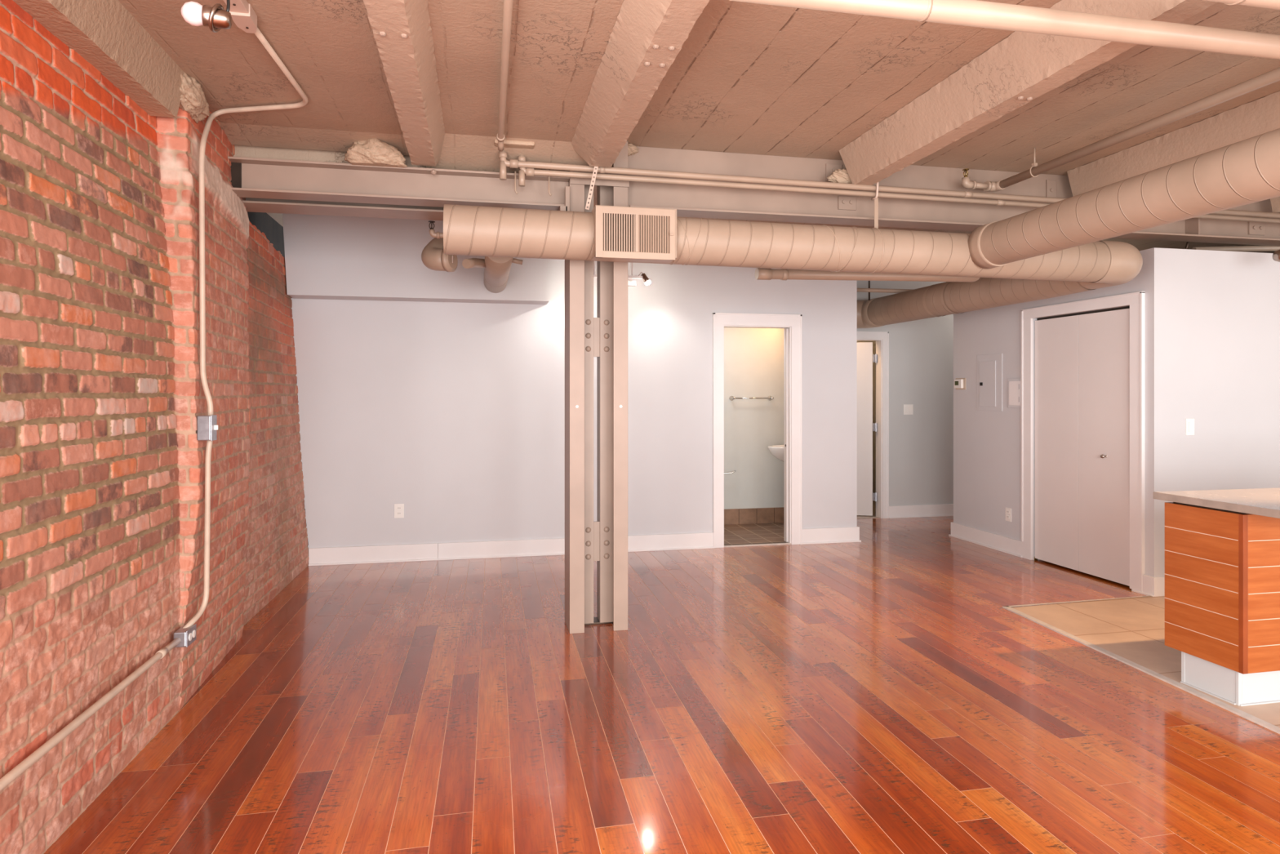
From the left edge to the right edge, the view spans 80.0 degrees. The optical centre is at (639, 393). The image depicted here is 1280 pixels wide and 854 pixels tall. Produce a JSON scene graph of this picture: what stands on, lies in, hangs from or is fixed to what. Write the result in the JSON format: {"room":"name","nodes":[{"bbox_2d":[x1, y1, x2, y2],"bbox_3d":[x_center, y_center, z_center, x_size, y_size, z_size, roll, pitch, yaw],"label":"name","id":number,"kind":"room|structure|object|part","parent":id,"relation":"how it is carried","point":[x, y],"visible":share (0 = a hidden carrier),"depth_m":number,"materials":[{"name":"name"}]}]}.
{"room":"empty loft apartment","nodes":[
{"label":"empty loft apartment","id":0,"kind":"room"},
{"bbox_2d":[0,0,308,853],"bbox_3d":[-2.044,0.005,3.068,0.305,2.800,6.448,0,0,-12],"label":"wall","id":1,"kind":"structure","parent":0,"point":[102,395],"depth_m":2.80,"materials":[{"name":"brick"}]},
{"bbox_2d":[0,637,181,791],"bbox_3d":[-1.706,1.053,1.991,0.033,0.032,2.600,0,0,-12],"label":"conduit","id":2,"kind":"object","parent":1,"relation":"attached to","point":[17,771],"visible":1,"depth_m":2.44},
{"bbox_2d":[13,0,184,117],"bbox_3d":[-1.417,-1.315,0.289,0.190,0.245,6.150,0,0,-12],"label":"beam","id":3,"kind":"structure","parent":1,"relation":"attached to","point":[104,33],"depth_m":2.77,"materials":[{"name":"wood"}]},
{"bbox_2d":[178,72,209,123],"bbox_3d":[-2.021,-1.334,3.421,0.136,0.184,0.350,0,0,-12],"label":"concrete patch","id":4,"kind":"object","parent":3,"relation":"attached to","point":[193,100],"visible":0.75,"depth_m":3.36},
{"bbox_2d":[173,623,195,647],"bbox_3d":[-1.971,1.052,3.307,0.056,0.070,0.115,0,0,-12],"label":"outlet box","id":5,"kind":"object","parent":1,"relation":"attached to","point":[187,636],"visible":0.96,"depth_m":3.27,"materials":[{"name":"metal"}]},
{"bbox_2d":[188,632,191,640],"bbox_3d":[-1.941,1.052,3.293,0.004,0.033,0.033,0,0,-12],"label":"receptacle","id":6,"kind":"object","parent":5,"relation":"attached to","point":[189,633],"depth_m":3.29,"materials":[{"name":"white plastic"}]},
{"bbox_3d":[-1.949,1.052,3.312,0.004,0.070,0.110,0,0,-12],"label":"plate","id":7,"kind":"part","parent":5,"relation":"part of","materials":[{"name":"metal"}]},
{"bbox_2d":[192,630,195,637],"bbox_3d":[-1.950,1.052,3.334,0.004,0.033,0.033,0,0,-12],"label":"receptacle","id":8,"kind":"object","parent":5,"relation":"attached to","point":[193,631],"depth_m":3.33,"materials":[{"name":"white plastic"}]},
{"bbox_2d":[182,440,213,628],"bbox_3d":[-1.958,0.617,3.390,0.061,0.847,0.166,0,0,5],"label":"conduit","id":9,"kind":"object","parent":1,"relation":"attached to","point":[209,443],"visible":0.98,"depth_m":3.44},
{"bbox_2d":[197,414,218,440],"bbox_3d":[-1.935,0.155,3.422,0.075,0.114,0.070,0,0,-12],"label":"junction box","id":10,"kind":"object","parent":1,"relation":"attached to","point":[207,427],"visible":1,"depth_m":3.39,"materials":[{"name":"metal"}]},
{"bbox_3d":[-1.915,0.155,3.426,0.005,0.114,0.070,0,0,-12],"label":"plate","id":11,"kind":"part","parent":10,"relation":"part of","materials":[{"name":"metal"}]},
{"bbox_2d":[199,26,308,415],"bbox_3d":[-1.729,-0.632,3.252,0.486,1.494,0.959,0,0,-12],"label":"conduit","id":12,"kind":"object","parent":1,"relation":"attached to","point":[259,34],"visible":0.98,"depth_m":3.43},
{"bbox_2d":[233,144,426,168],"bbox_3d":[-1.514,-1.387,4.566,2.120,0.255,0.440,0,0,-12],"label":"trim","id":13,"kind":"structure","parent":1,"relation":"attached to","point":[244,151],"depth_m":4.25,"materials":[{"name":"paint"}]},
{"bbox_2d":[118,0,409,155],"bbox_3d":[-1.274,-1.521,0.713,1.600,0.348,7.120,0,0,-12],"label":"ceiling","id":14,"kind":"structure","parent":0,"point":[329,47],"depth_m":3.26,"materials":[{"name":"paint"}]},
{"bbox_2d":[181,0,232,32],"bbox_3d":[-1.280,-1.229,2.255,0.133,0.313,0.086,0,0,-12],"label":"spotlight","id":15,"kind":"object","parent":14,"relation":"hanging from","point":[193,13],"visible":1,"depth_m":2.23,"materials":[{"name":"glass"}]},
{"bbox_3d":[-1.309,-1.116,2.243,0.071,0.066,0.066,0,0,-12],"label":"bulb","id":16,"kind":"part","parent":15,"relation":"part of","materials":[{"name":"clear glass"}]},
{"bbox_2d":[223,0,257,33],"bbox_3d":[-1.358,-1.361,2.409,0.068,0.048,0.875,0,0,-12],"label":"fitting","id":17,"kind":"object","parent":14,"relation":"attached to","point":[242,13],"visible":0.98,"depth_m":2.72,"materials":[{"name":"brown metal"}]},
{"bbox_2d":[344,137,407,167],"bbox_3d":[-1.456,-1.330,4.214,0.333,0.156,0.243,0,0,-12],"label":"lump","id":18,"kind":"object","parent":14,"relation":"hanging from","point":[370,152],"visible":0.9,"depth_m":4.13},
{"bbox_2d":[247,211,284,257],"bbox_3d":[-2.418,-0.095,2.505,0.200,3.200,11.300,0,0,-12],"label":"wall","id":19,"kind":"structure","parent":0,"point":[264,222],"depth_m":6.51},
{"bbox_2d":[282,213,549,304],"bbox_3d":[-1.805,-1.143,6.288,2.081,0.745,0.250,0,0,-12],"label":"wall","id":20,"kind":"structure","parent":0,"point":[327,257],"depth_m":6.11,"materials":[{"name":"grey paint"}]},
{"bbox_2d":[484,256,513,293],"bbox_3d":[-1.044,-0.922,5.585,0.191,0.193,1.461,0,0,-12],"label":"vent pipe","id":21,"kind":"object","parent":20,"relation":"attached to","point":[497,269],"visible":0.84,"depth_m":5.36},
{"bbox_2d":[462,257,485,268],"bbox_3d":[-1.122,-0.893,5.256,0.066,0.108,0.300,0,0,18],"label":"stub","id":22,"kind":"object","parent":21,"relation":"attached to","point":[472,262],"visible":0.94,"depth_m":5.17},
{"bbox_2d":[511,257,522,264],"bbox_3d":[-0.840,-0.891,5.137,0.101,0.049,0.032,0,0,-12],"label":"stub","id":23,"kind":"object","parent":21,"relation":"attached to","point":[514,260],"visible":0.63,"depth_m":5.13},
{"bbox_2d":[425,0,623,173],"bbox_3d":[-0.042,-1.492,0.977,0.920,0.405,7.130,0,0,-12],"label":"ceiling","id":24,"kind":"structure","parent":0,"point":[557,47],"depth_m":3.31,"materials":[{"name":"paint"}]},
{"bbox_2d":[363,0,444,166],"bbox_3d":[-0.467,-1.331,0.888,0.193,0.132,6.930,0,0,-12],"label":"joist","id":25,"kind":"object","parent":24,"relation":"attached to","point":[402,28],"visible":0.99,"depth_m":3.06,"materials":[{"name":"beige paint"}]},
{"bbox_2d":[496,0,512,151],"bbox_3d":[-0.091,-1.339,0.844,0.042,0.074,6.689,0,0,-11],"label":"pipe","id":26,"kind":"object","parent":24,"relation":"attached to","point":[508,4],"visible":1,"depth_m":3.14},
{"bbox_2d":[493,139,534,149],"bbox_3d":[-0.698,-1.380,4.232,0.220,0.026,0.090,0,0,-12],"label":"flange","id":27,"kind":"object","parent":24,"relation":"attached to","point":[508,144],"visible":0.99,"depth_m":4.20,"materials":[{"name":"paint"}]},
{"bbox_2d":[570,0,709,167],"bbox_3d":[0.431,-1.336,1.000,0.260,0.122,6.780,0,0,-12],"label":"joist","id":28,"kind":"object","parent":24,"relation":"attached to","point":[646,37],"visible":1,"depth_m":3.10,"materials":[{"name":"beige paint"}]},
{"bbox_2d":[585,166,598,209],"bbox_3d":[-0.269,-1.165,4.282,0.019,0.295,0.127,0,0,26],"label":"strap","id":29,"kind":"object","parent":28,"relation":"hanging from","point":[597,167],"visible":0.94,"depth_m":4.28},
{"bbox_2d":[443,204,1142,289],"bbox_3d":[1.115,-0.870,4.676,4.483,0.297,0.470,0,0,-12],"label":"spiral duct","id":30,"kind":"object","parent":29,"relation":"hanging from","point":[468,230],"visible":0.87,"depth_m":4.42,"materials":[{"name":"metal"}]},
{"bbox_2d":[591,204,676,262],"bbox_3d":[-0.033,-0.873,4.223,0.456,0.285,0.202,0,0,-12],"label":"air register","id":31,"kind":"object","parent":30,"relation":"attached to","point":[621,233],"visible":1,"depth_m":4.14,"materials":[{"name":"metal"}]},
{"bbox_2d":[857,277,1094,328],"bbox_3d":[2.690,-0.857,6.857,0.510,0.305,3.233,0,0,-12],"label":"spiral duct","id":32,"kind":"object","parent":30,"relation":"attached to","point":[947,298],"visible":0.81,"depth_m":6.61,"materials":[{"name":"metal"}]},
{"bbox_2d":[968,128,1279,268],"bbox_3d":[2.806,-0.895,1.427,0.268,0.268,6.635,0,0,-12],"label":"spiral duct","id":33,"kind":"object","parent":30,"relation":"attached to","point":[1246,171],"visible":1,"depth_m":3.45,"materials":[{"name":"metal"}]},
{"bbox_2d":[291,258,857,548],"bbox_3d":[-0.433,-0.055,6.776,5.057,2.920,0.140,0,0,-12],"label":"wall","id":34,"kind":"structure","parent":0,"point":[452,413],"depth_m":6.57,"materials":[{"name":"grey paint"}]},
{"bbox_2d":[394,503,404,518],"bbox_3d":[-2.011,0.983,6.367,0.078,0.118,0.010,0,0,-12],"label":"wall outlet","id":35,"kind":"object","parent":34,"relation":"attached to","point":[398,508],"visible":1,"depth_m":6.37,"materials":[{"name":"white plastic"}]},
{"bbox_2d":[308,532,714,565],"bbox_3d":[-1.014,1.335,6.567,3.443,0.140,0.030,0,0,-12],"label":"baseboard","id":36,"kind":"structure","parent":34,"relation":"attached to","point":[539,547],"depth_m":6.48,"materials":[{"name":"white paint"}]},
{"bbox_2d":[627,262,650,286],"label":"track light","id":37,"kind":"object","parent":34,"relation":"hanging from","point":[646,281],"depth_m":6.37,"materials":[{"name":"white paint"}]},
{"bbox_3d":[0.065,-0.925,6.389,0.051,0.044,0.051,0,0,-12],"label":"lamp glass","id":38,"kind":"part","parent":37,"relation":"part of","materials":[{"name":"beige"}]},
{"bbox_2d":[712,312,802,547],"bbox_3d":[1.070,0.337,7.080,0.859,2.137,0.166,0,0,-12],"label":"door frame","id":39,"kind":"structure","parent":34,"relation":"in","point":[792,324],"depth_m":7.08,"materials":[{"name":"white paint"}]},
{"bbox_2d":[724,542,791,546],"bbox_3d":[1.080,1.399,7.034,0.655,0.012,0.030,0,0,-12],"label":"trim","id":40,"kind":"structure","parent":34,"relation":"attached to","point":[771,544],"depth_m":7.02,"materials":[{"name":"wood"}]},
{"bbox_2d":[800,526,861,544],"bbox_3d":[1.670,1.335,7.720,0.612,0.140,1.180,0,0,-12],"label":"baseboard","id":41,"kind":"structure","parent":34,"relation":"attached to","point":[851,534],"depth_m":7.15,"materials":[{"name":"white paint"}]},
{"bbox_2d":[44,500,1279,853],"bbox_3d":[2.752,1.461,4.157,10.900,0.128,12.200,0,0,-12],"label":"floor","id":42,"kind":"structure","parent":0,"point":[877,694],"depth_m":3.23,"materials":[{"name":"brown wood"}]},
{"bbox_2d":[564,141,629,633],"bbox_3d":[-0.265,-0.045,4.613,0.352,2.900,0.287,0,0,-12],"label":"steel column","id":43,"kind":"structure","parent":42,"relation":"on","point":[604,336],"depth_m":4.55,"materials":[{"name":"beige metal"}]},
{"bbox_2d":[242,197,443,220],"bbox_3d":[-1.453,-1.135,4.630,1.965,0.360,0.280,0,0,-12],"label":"steel beam","id":44,"kind":"structure","parent":43,"relation":"attached to","point":[252,204],"depth_m":4.53,"materials":[{"name":"metal"}]},
{"bbox_2d":[428,220,443,238],"bbox_3d":[-1.185,-1.034,4.860,0.316,0.107,0.044,0,0,-12],"label":"pipe","id":45,"kind":"object","parent":44,"relation":"attached to","point":[432,232],"visible":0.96,"depth_m":4.82,"materials":[{"name":"brown metal"}]},
{"bbox_2d":[227,155,569,210],"bbox_3d":[-1.339,-1.171,4.305,1.875,0.176,0.183,0,0,-12],"label":"steel beam","id":46,"kind":"structure","parent":43,"relation":"attached to","point":[251,177],"depth_m":4.29,"materials":[{"name":"metal"}]},
{"bbox_2d":[558,186,569,211],"bbox_3d":[-0.454,-1.115,4.498,0.057,0.160,0.210,0,0,-12],"label":"bracket","id":47,"kind":"object","parent":46,"relation":"attached to","point":[566,207],"visible":0.44,"depth_m":4.40,"materials":[{"name":"metal"}]},
{"bbox_3d":[-0.356,-0.051,4.609,0.152,2.888,0.010,0,0,-12],"label":"plate","id":48,"kind":"part","parent":43,"relation":"part of","materials":[{"name":"beige paint"}]},
{"bbox_2d":[593,260,596,277],"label":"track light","id":49,"kind":"object","parent":43,"relation":"hanging from","point":[594,275],"depth_m":6.30,"materials":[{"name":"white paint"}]},
{"bbox_3d":[-0.379,-1.245,6.308,0.011,0.540,0.011,0,0,11],"label":"hanger stem","id":50,"kind":"part","parent":49,"relation":"part of","materials":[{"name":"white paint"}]},
{"bbox_3d":[-0.253,-0.341,4.642,0.100,0.238,0.011,0,0,-12],"label":"batten plate","id":51,"kind":"part","parent":43,"relation":"part of","materials":[{"name":"beige paint"}]},
{"bbox_3d":[-0.253,0.900,4.642,0.100,0.239,0.011,0,0,-12],"label":"batten plate","id":52,"kind":"part","parent":43,"relation":"part of","materials":[{"name":"beige paint"}]},
{"bbox_3d":[-0.283,1.399,4.688,0.320,0.012,0.110,0,0,-12],"label":"plate","id":53,"kind":"part","parent":43,"relation":"part of","materials":[{"name":"brown metal"}]},
{"bbox_3d":[-0.237,-1.260,4.479,0.352,0.080,0.013,0,0,-12],"label":"tie plate","id":54,"kind":"part","parent":43,"relation":"part of","materials":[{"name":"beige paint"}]},
{"bbox_3d":[-0.188,-0.051,4.701,0.136,2.888,0.122,0,0,-12],"label":"plate","id":55,"kind":"part","parent":43,"relation":"part of","materials":[{"name":"beige paint"}]},
{"bbox_2d":[627,146,1279,246],"bbox_3d":[3.873,-1.305,5.405,8.072,0.420,0.180,0,0,-12],"label":"steel beam","id":56,"kind":"structure","parent":43,"relation":"attached to","point":[689,201],"depth_m":4.89,"materials":[{"name":"metal"}]},
{"bbox_3d":[1.241,-1.410,4.879,0.110,0.110,0.012,0,0,-12],"label":"clip plate","id":57,"kind":"part","parent":56,"relation":"part of","materials":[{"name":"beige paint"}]},
{"bbox_3d":[1.330,-1.220,4.897,0.122,0.085,0.012,0,0,-12],"label":"clip plate","id":58,"kind":"part","parent":56,"relation":"part of","materials":[{"name":"beige paint"}]},
{"bbox_3d":[2.809,-1.385,5.209,0.075,0.140,0.012,0,0,-12],"label":"clip plate","id":59,"kind":"part","parent":56,"relation":"part of","materials":[{"name":"beige paint"}]},
{"bbox_2d":[1191,245,1279,251],"bbox_3d":[5.981,-1.130,5.808,3.735,0.174,0.044,0,0,-4],"label":"pipe","id":60,"kind":"object","parent":56,"relation":"attached to","point":[1235,248],"visible":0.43,"depth_m":5.68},
{"bbox_3d":[4.499,-1.205,5.565,0.140,0.100,0.012,0,0,-12],"label":"clip plate","id":61,"kind":"part","parent":56,"relation":"part of","materials":[{"name":"beige paint"}]},
{"bbox_2d":[1002,595,1279,733],"bbox_3d":[2.888,1.401,1.671,1.162,0.009,7.221,0,0,1],"label":"trim","id":62,"kind":"structure","parent":42,"relation":"on","point":[1267,725],"depth_m":3.85,"materials":[{"name":"metal"}]},
{"bbox_2d":[1164,502,1279,706],"bbox_3d":[3.649,0.962,3.775,2.102,0.874,0.396,0,0,-12],"label":"base cabinet","id":63,"kind":"object","parent":42,"relation":"on","point":[1222,573],"visible":1,"depth_m":3.46,"materials":[{"name":"brown wood"}]},
{"bbox_3d":[2.628,0.888,3.571,0.015,0.703,0.375,0,0,-12],"label":"panel","id":64,"kind":"part","parent":63,"relation":"part of","materials":[{"name":"brown wood"}]},
{"bbox_2d":[1152,488,1279,518],"bbox_3d":[3.710,0.507,3.676,2.223,0.035,0.705,0,0,-12],"label":"countertop","id":65,"kind":"structure","parent":63,"relation":"on","point":[1265,502],"depth_m":3.58,"materials":[{"name":"stone"}]},
{"bbox_3d":[2.673,0.888,3.378,0.026,0.703,0.020,0,0,-12],"label":"corner post","id":66,"kind":"part","parent":63,"relation":"part of","materials":[{"name":"brown wood"}]},
{"bbox_3d":[3.701,0.888,3.593,2.074,0.703,0.015,0,0,-12],"label":"panel","id":67,"kind":"part","parent":63,"relation":"part of","materials":[{"name":"brown wood"}]},
{"bbox_2d":[724,327,783,509],"bbox_3d":[0.779,0.155,8.136,1.880,2.500,0.100,0,0,-12],"label":"wall","id":68,"kind":"structure","parent":0,"point":[753,357],"depth_m":8.18,"materials":[{"name":"paint"}]},
{"bbox_2d":[728,395,773,400],"bbox_3d":[1.195,0.053,8.129,0.482,0.052,0.085,0,0,-12],"label":"towel bar","id":69,"kind":"object","parent":68,"relation":"attached to","point":[731,397],"visible":1,"depth_m":8.11,"materials":[{"name":"silver metal"}]},
{"bbox_3d":[0.984,0.053,8.084,0.052,0.052,0.085,0,0,-12],"label":"post","id":70,"kind":"part","parent":69,"relation":"part of","materials":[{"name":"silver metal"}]},
{"bbox_2d":[724,506,783,524],"bbox_3d":[0.784,1.315,8.078,1.845,0.164,0.015,0,0,-12],"label":"baseboard","id":71,"kind":"structure","parent":68,"relation":"attached to","point":[758,515],"depth_m":8.16,"materials":[{"name":"tile"}]},
{"bbox_2d":[266,0,1279,253],"bbox_3d":[2.752,-1.595,4.157,10.900,0.200,12.200,0,0,-12],"label":"ceiling","id":72,"kind":"structure","parent":0,"point":[747,77],"depth_m":3.73,"materials":[{"name":"paint"}]},
{"bbox_2d":[421,237,457,271],"bbox_3d":[-1.264,-1.148,5.223,0.264,0.711,0.608,0,0,17],"label":"drain pipe","id":73,"kind":"object","parent":72,"relation":"attached to","point":[433,256],"visible":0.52,"depth_m":4.96,"materials":[{"name":"metal"}]},
{"bbox_2d":[627,142,638,155],"bbox_3d":[-0.083,-1.466,4.583,0.152,0.078,0.111,0,0,-12],"label":"concrete patch","id":74,"kind":"object","parent":72,"relation":"attached to","point":[632,149],"visible":0.57,"depth_m":4.55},
{"bbox_2d":[755,267,980,281],"bbox_3d":[1.668,-1.141,5.461,1.756,0.708,0.079,0,0,-12],"label":"drain pipe","id":75,"kind":"object","parent":72,"relation":"attached to","point":[761,273],"visible":0.42,"depth_m":5.38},
{"bbox_2d":[868,280,870,300],"bbox_3d":[2.355,-1.235,7.834,0.017,0.560,0.017,0,0,11],"label":"hanger","id":76,"kind":"object","parent":72,"relation":"hanging from","point":[868,281],"visible":0.4,"depth_m":7.83,"materials":[{"name":"brown metal"}]},
{"bbox_2d":[838,0,1217,185],"bbox_3d":[2.054,-1.385,1.373,0.260,0.220,6.840,0,0,-12],"label":"joist","id":77,"kind":"object","parent":72,"relation":"attached to","point":[1021,68],"visible":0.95,"depth_m":3.39,"materials":[{"name":"beige paint"}]},
{"bbox_2d":[826,168,852,183],"bbox_3d":[1.304,-1.357,4.790,0.276,0.131,0.113,0,0,-12],"label":"concrete patch","id":78,"kind":"object","parent":77,"relation":"attached to","point":[838,175],"visible":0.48,"depth_m":4.75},
{"bbox_2d":[871,182,878,199],"bbox_3d":[1.460,-1.291,4.736,0.014,0.177,0.076,0,0,-12],"label":"hook","id":79,"kind":"object","parent":77,"relation":"attached to","point":[877,187],"visible":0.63,"depth_m":4.71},
{"bbox_2d":[874,197,878,228],"bbox_3d":[1.467,-1.105,4.737,0.025,0.220,0.005,0,0,-12],"label":"strap","id":80,"kind":"object","parent":79,"relation":"hanging from","point":[876,201],"visible":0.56,"depth_m":4.74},
{"bbox_2d":[498,150,1279,217],"bbox_3d":[2.188,-1.315,4.914,6.093,0.171,0.102,0,0,-12],"label":"pipe","id":81,"kind":"object","parent":79,"relation":"hanging from","point":[512,163],"visible":0.94,"depth_m":4.61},
{"bbox_2d":[499,160,506,180],"bbox_3d":[-0.766,-1.245,4.264,0.038,0.100,0.038,0,0,-12],"label":"pipe stub","id":82,"kind":"object","parent":81,"relation":"attached to","point":[502,164],"visible":1,"depth_m":4.25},
{"bbox_2d":[514,171,518,194],"bbox_3d":[-0.700,-1.191,4.319,0.021,0.128,0.010,0,0,-12],"label":"hook","id":83,"kind":"object","parent":81,"relation":"hanging from","point":[515,189],"visible":1,"depth_m":4.31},
{"bbox_2d":[517,154,1279,223],"bbox_3d":[2.235,-1.289,4.944,5.987,0.181,0.099,0,0,-12],"label":"pipe","id":84,"kind":"object","parent":79,"relation":"hanging from","point":[528,171],"visible":0.91,"depth_m":4.64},
{"bbox_2d":[518,169,524,186],"bbox_3d":[-0.667,-1.212,4.305,0.036,0.085,0.036,0,0,-12],"label":"pipe stub","id":85,"kind":"object","parent":84,"relation":"attached to","point":[521,172],"visible":1,"depth_m":4.29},
{"bbox_2d":[548,176,551,195],"bbox_3d":[-0.514,-1.191,4.358,0.021,0.128,0.010,0,0,-12],"label":"hook","id":86,"kind":"object","parent":84,"relation":"hanging from","point":[549,193],"visible":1,"depth_m":4.35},
{"bbox_2d":[729,0,1279,59],"bbox_3d":[2.857,-1.152,2.688,5.300,0.074,0.074,0,0,-11],"label":"pipe","id":87,"kind":"object","parent":77,"relation":"hanging from","point":[974,13],"visible":1,"depth_m":2.34,"materials":[{"name":"metal"}]},
{"bbox_2d":[1204,0,1279,9],"bbox_3d":[3.346,-1.115,2.429,4.450,0.099,0.101,0,0,-12],"label":"pipe","id":88,"kind":"object","parent":77,"relation":"hanging from","point":[1273,4],"visible":1,"depth_m":2.09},
{"bbox_2d":[1029,147,1038,177],"bbox_3d":[2.404,-1.405,4.646,0.066,0.180,0.024,0,0,-12],"label":"hanger","id":89,"kind":"object","parent":72,"relation":"hanging from","point":[1034,164],"visible":0.8,"depth_m":4.64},
{"bbox_3d":[2.404,-1.440,4.646,0.009,0.110,0.009,0,0,11],"label":"rod","id":90,"kind":"part","parent":89,"relation":"part of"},
{"bbox_2d":[961,66,1279,191],"bbox_3d":[2.933,-1.384,1.606,0.281,0.133,6.933,0,0,-12],"label":"pipe","id":91,"kind":"object","parent":89,"relation":"hanging from","point":[1273,76],"visible":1,"depth_m":3.90,"materials":[{"name":"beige metal"}]},
{"bbox_2d":[1066,91,1279,196],"bbox_3d":[3.700,-1.389,1.766,0.235,0.213,6.930,0,0,-12],"label":"joist","id":92,"kind":"object","parent":72,"relation":"attached to","point":[1260,116],"visible":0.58,"depth_m":4.31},
{"bbox_2d":[1270,196,1279,213],"bbox_3d":[5.298,-1.389,2.087,0.235,0.213,6.900,0,0,-12],"label":"joist","id":93,"kind":"object","parent":72,"relation":"attached to","point":[1275,202],"visible":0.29,"depth_m":5.42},
{"bbox_2d":[1272,249,1279,262],"bbox_3d":[4.329,-1.187,5.109,0.142,0.616,0.084,0,0,-1],"label":"spotlight","id":94,"kind":"object","parent":72,"relation":"hanging from","point":[1276,255],"visible":1,"depth_m":5.10,"materials":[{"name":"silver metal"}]},
{"bbox_2d":[857,280,953,506],"bbox_3d":[4.012,-0.055,9.695,6.050,2.920,1.680,0,0,-12],"label":"wall","id":95,"kind":"structure","parent":0,"point":[921,351],"depth_m":8.67,"materials":[{"name":"paint"}]},
{"bbox_2d":[857,331,888,518],"bbox_3d":[2.306,0.357,8.693,0.901,2.095,0.469,0,0,-12],"label":"door","id":96,"kind":"structure","parent":95,"relation":"in","point":[865,357],"depth_m":8.67,"materials":[{"name":"white paint"}]},
{"bbox_2d":[903,404,913,414],"bbox_3d":[3.037,0.185,8.626,0.118,0.116,0.012,0,0,-12],"label":"light switch","id":97,"kind":"object","parent":95,"relation":"attached to","point":[908,408],"visible":1,"depth_m":8.63,"materials":[{"name":"white plastic"}]},
{"bbox_2d":[888,503,953,518],"bbox_3d":[4.947,1.337,9.019,4.400,0.136,0.030,0,0,-12],"label":"baseboard","id":98,"kind":"structure","parent":95,"relation":"attached to","point":[946,509],"depth_m":8.64,"materials":[{"name":"white paint"}]},
{"bbox_2d":[953,247,1279,577],"bbox_3d":[5.463,0.200,6.833,4.390,2.410,2.280,0,0,-12],"label":"wall","id":99,"kind":"structure","parent":0,"point":[1224,305],"depth_m":5.41,"materials":[{"name":"grey paint"}]},
{"bbox_2d":[954,377,965,389],"bbox_3d":[3.089,-0.091,7.373,0.034,0.112,0.155,0,0,-12],"label":"thermostat","id":100,"kind":"object","parent":99,"relation":"attached to","point":[959,383],"visible":1,"depth_m":7.35,"materials":[{"name":"white plastic"}]},
{"bbox_2d":[948,522,1022,557],"bbox_3d":[3.234,1.337,7.036,0.170,0.135,1.027,0,0,-12],"label":"baseboard","id":101,"kind":"structure","parent":99,"relation":"attached to","point":[1011,546],"depth_m":6.96,"materials":[{"name":"white paint"}]},
{"bbox_2d":[977,353,1002,411],"bbox_3d":[3.184,-0.098,6.961,0.019,0.515,0.350,0,0,-12],"label":"electrical panel","id":102,"kind":"object","parent":99,"relation":"attached to","point":[989,366],"visible":1,"depth_m":6.94,"materials":[{"name":"grey paint"}]},
{"bbox_3d":[3.179,-0.087,6.978,0.007,0.415,0.225,0,0,-12],"label":"panel door","id":103,"kind":"part","parent":102,"relation":"part of","materials":[{"name":"grey paint"}]},
{"bbox_2d":[1005,507,1011,521],"bbox_3d":[3.241,1.068,6.712,0.010,0.116,0.072,0,0,-12],"label":"wall outlet","id":104,"kind":"object","parent":99,"relation":"attached to","point":[1008,511],"visible":1,"depth_m":6.71,"materials":[{"name":"white plastic"}]},
{"bbox_2d":[1008,378,1021,408],"bbox_3d":[3.257,0.000,6.617,0.018,0.254,0.183,0,0,-12],"label":"intercom","id":105,"kind":"object","parent":99,"relation":"attached to","point":[1014,384],"visible":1,"depth_m":6.62,"materials":[{"name":"grey paint"}]},
{"bbox_2d":[1021,291,1145,591],"bbox_3d":[3.423,0.345,5.936,0.093,2.119,1.217,0,0,-12],"label":"door","id":106,"kind":"structure","parent":99,"relation":"in","point":[1090,366],"depth_m":5.86,"materials":[{"name":"white paint"}]},
{"bbox_3d":[3.386,0.389,6.185,0.034,1.997,0.476,0,0,-12],"label":"panel","id":107,"kind":"part","parent":106,"relation":"part of","materials":[{"name":"white paint"}]},
{"bbox_3d":[3.488,0.389,5.703,0.034,1.997,0.504,0,0,-12],"label":"panel","id":108,"kind":"part","parent":106,"relation":"part of","materials":[{"name":"white paint"}]},
{"bbox_2d":[1131,574,1164,596],"bbox_3d":[5.646,1.337,5.779,4.368,0.135,0.178,0,0,-12],"label":"baseboard","id":109,"kind":"structure","parent":99,"relation":"attached to","point":[1153,586],"depth_m":5.26,"materials":[{"name":"white paint"}]},
{"bbox_2d":[1184,241,1190,248],"bbox_3d":[3.999,-1.100,5.564,0.079,0.196,0.020,0,0,-12],"label":"hanger","id":110,"kind":"object","parent":99,"relation":"on","point":[1187,242],"visible":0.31,"depth_m":5.56,"materials":[{"name":"brown metal"}]},
{"bbox_2d":[1185,418,1194,435],"bbox_3d":[3.841,0.235,5.320,0.070,0.116,0.012,0,0,-12],"label":"light switch","id":111,"kind":"object","parent":99,"relation":"attached to","point":[1189,423],"visible":1,"depth_m":5.32,"materials":[{"name":"white plastic"}]},
{"bbox_2d":[1012,595,1279,727],"bbox_3d":[5.625,1.399,2.115,6.020,0.001,7.020,0,0,-12],"label":"tile","id":112,"kind":"structure","parent":0,"point":[1131,628],"depth_m":4.52,"materials":[{"name":"tile"}]},
{"bbox_3d":[1.739,-0.055,8.384,0.140,2.920,2.110,0,0,-12],"label":"wall","id":113,"kind":"structure","parent":0,"visible":0},
{"bbox_2d":[768,444,783,461],"bbox_3d":[1.543,0.602,7.908,0.440,0.317,0.480,0,0,-12],"label":"sink","id":114,"kind":"object","parent":113,"relation":"attached to","point":[777,451],"visible":0.21,"depth_m":7.80,"materials":[{"name":"ceramic"}]},
{"bbox_2d":[857,288,912,293],"bbox_3d":[4.638,-1.038,8.131,5.370,0.054,0.040,0,0,-12],"label":"pipe","id":115,"kind":"object","parent":113,"relation":"attached to","point":[859,290],"visible":0.02,"depth_m":7.65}
]}

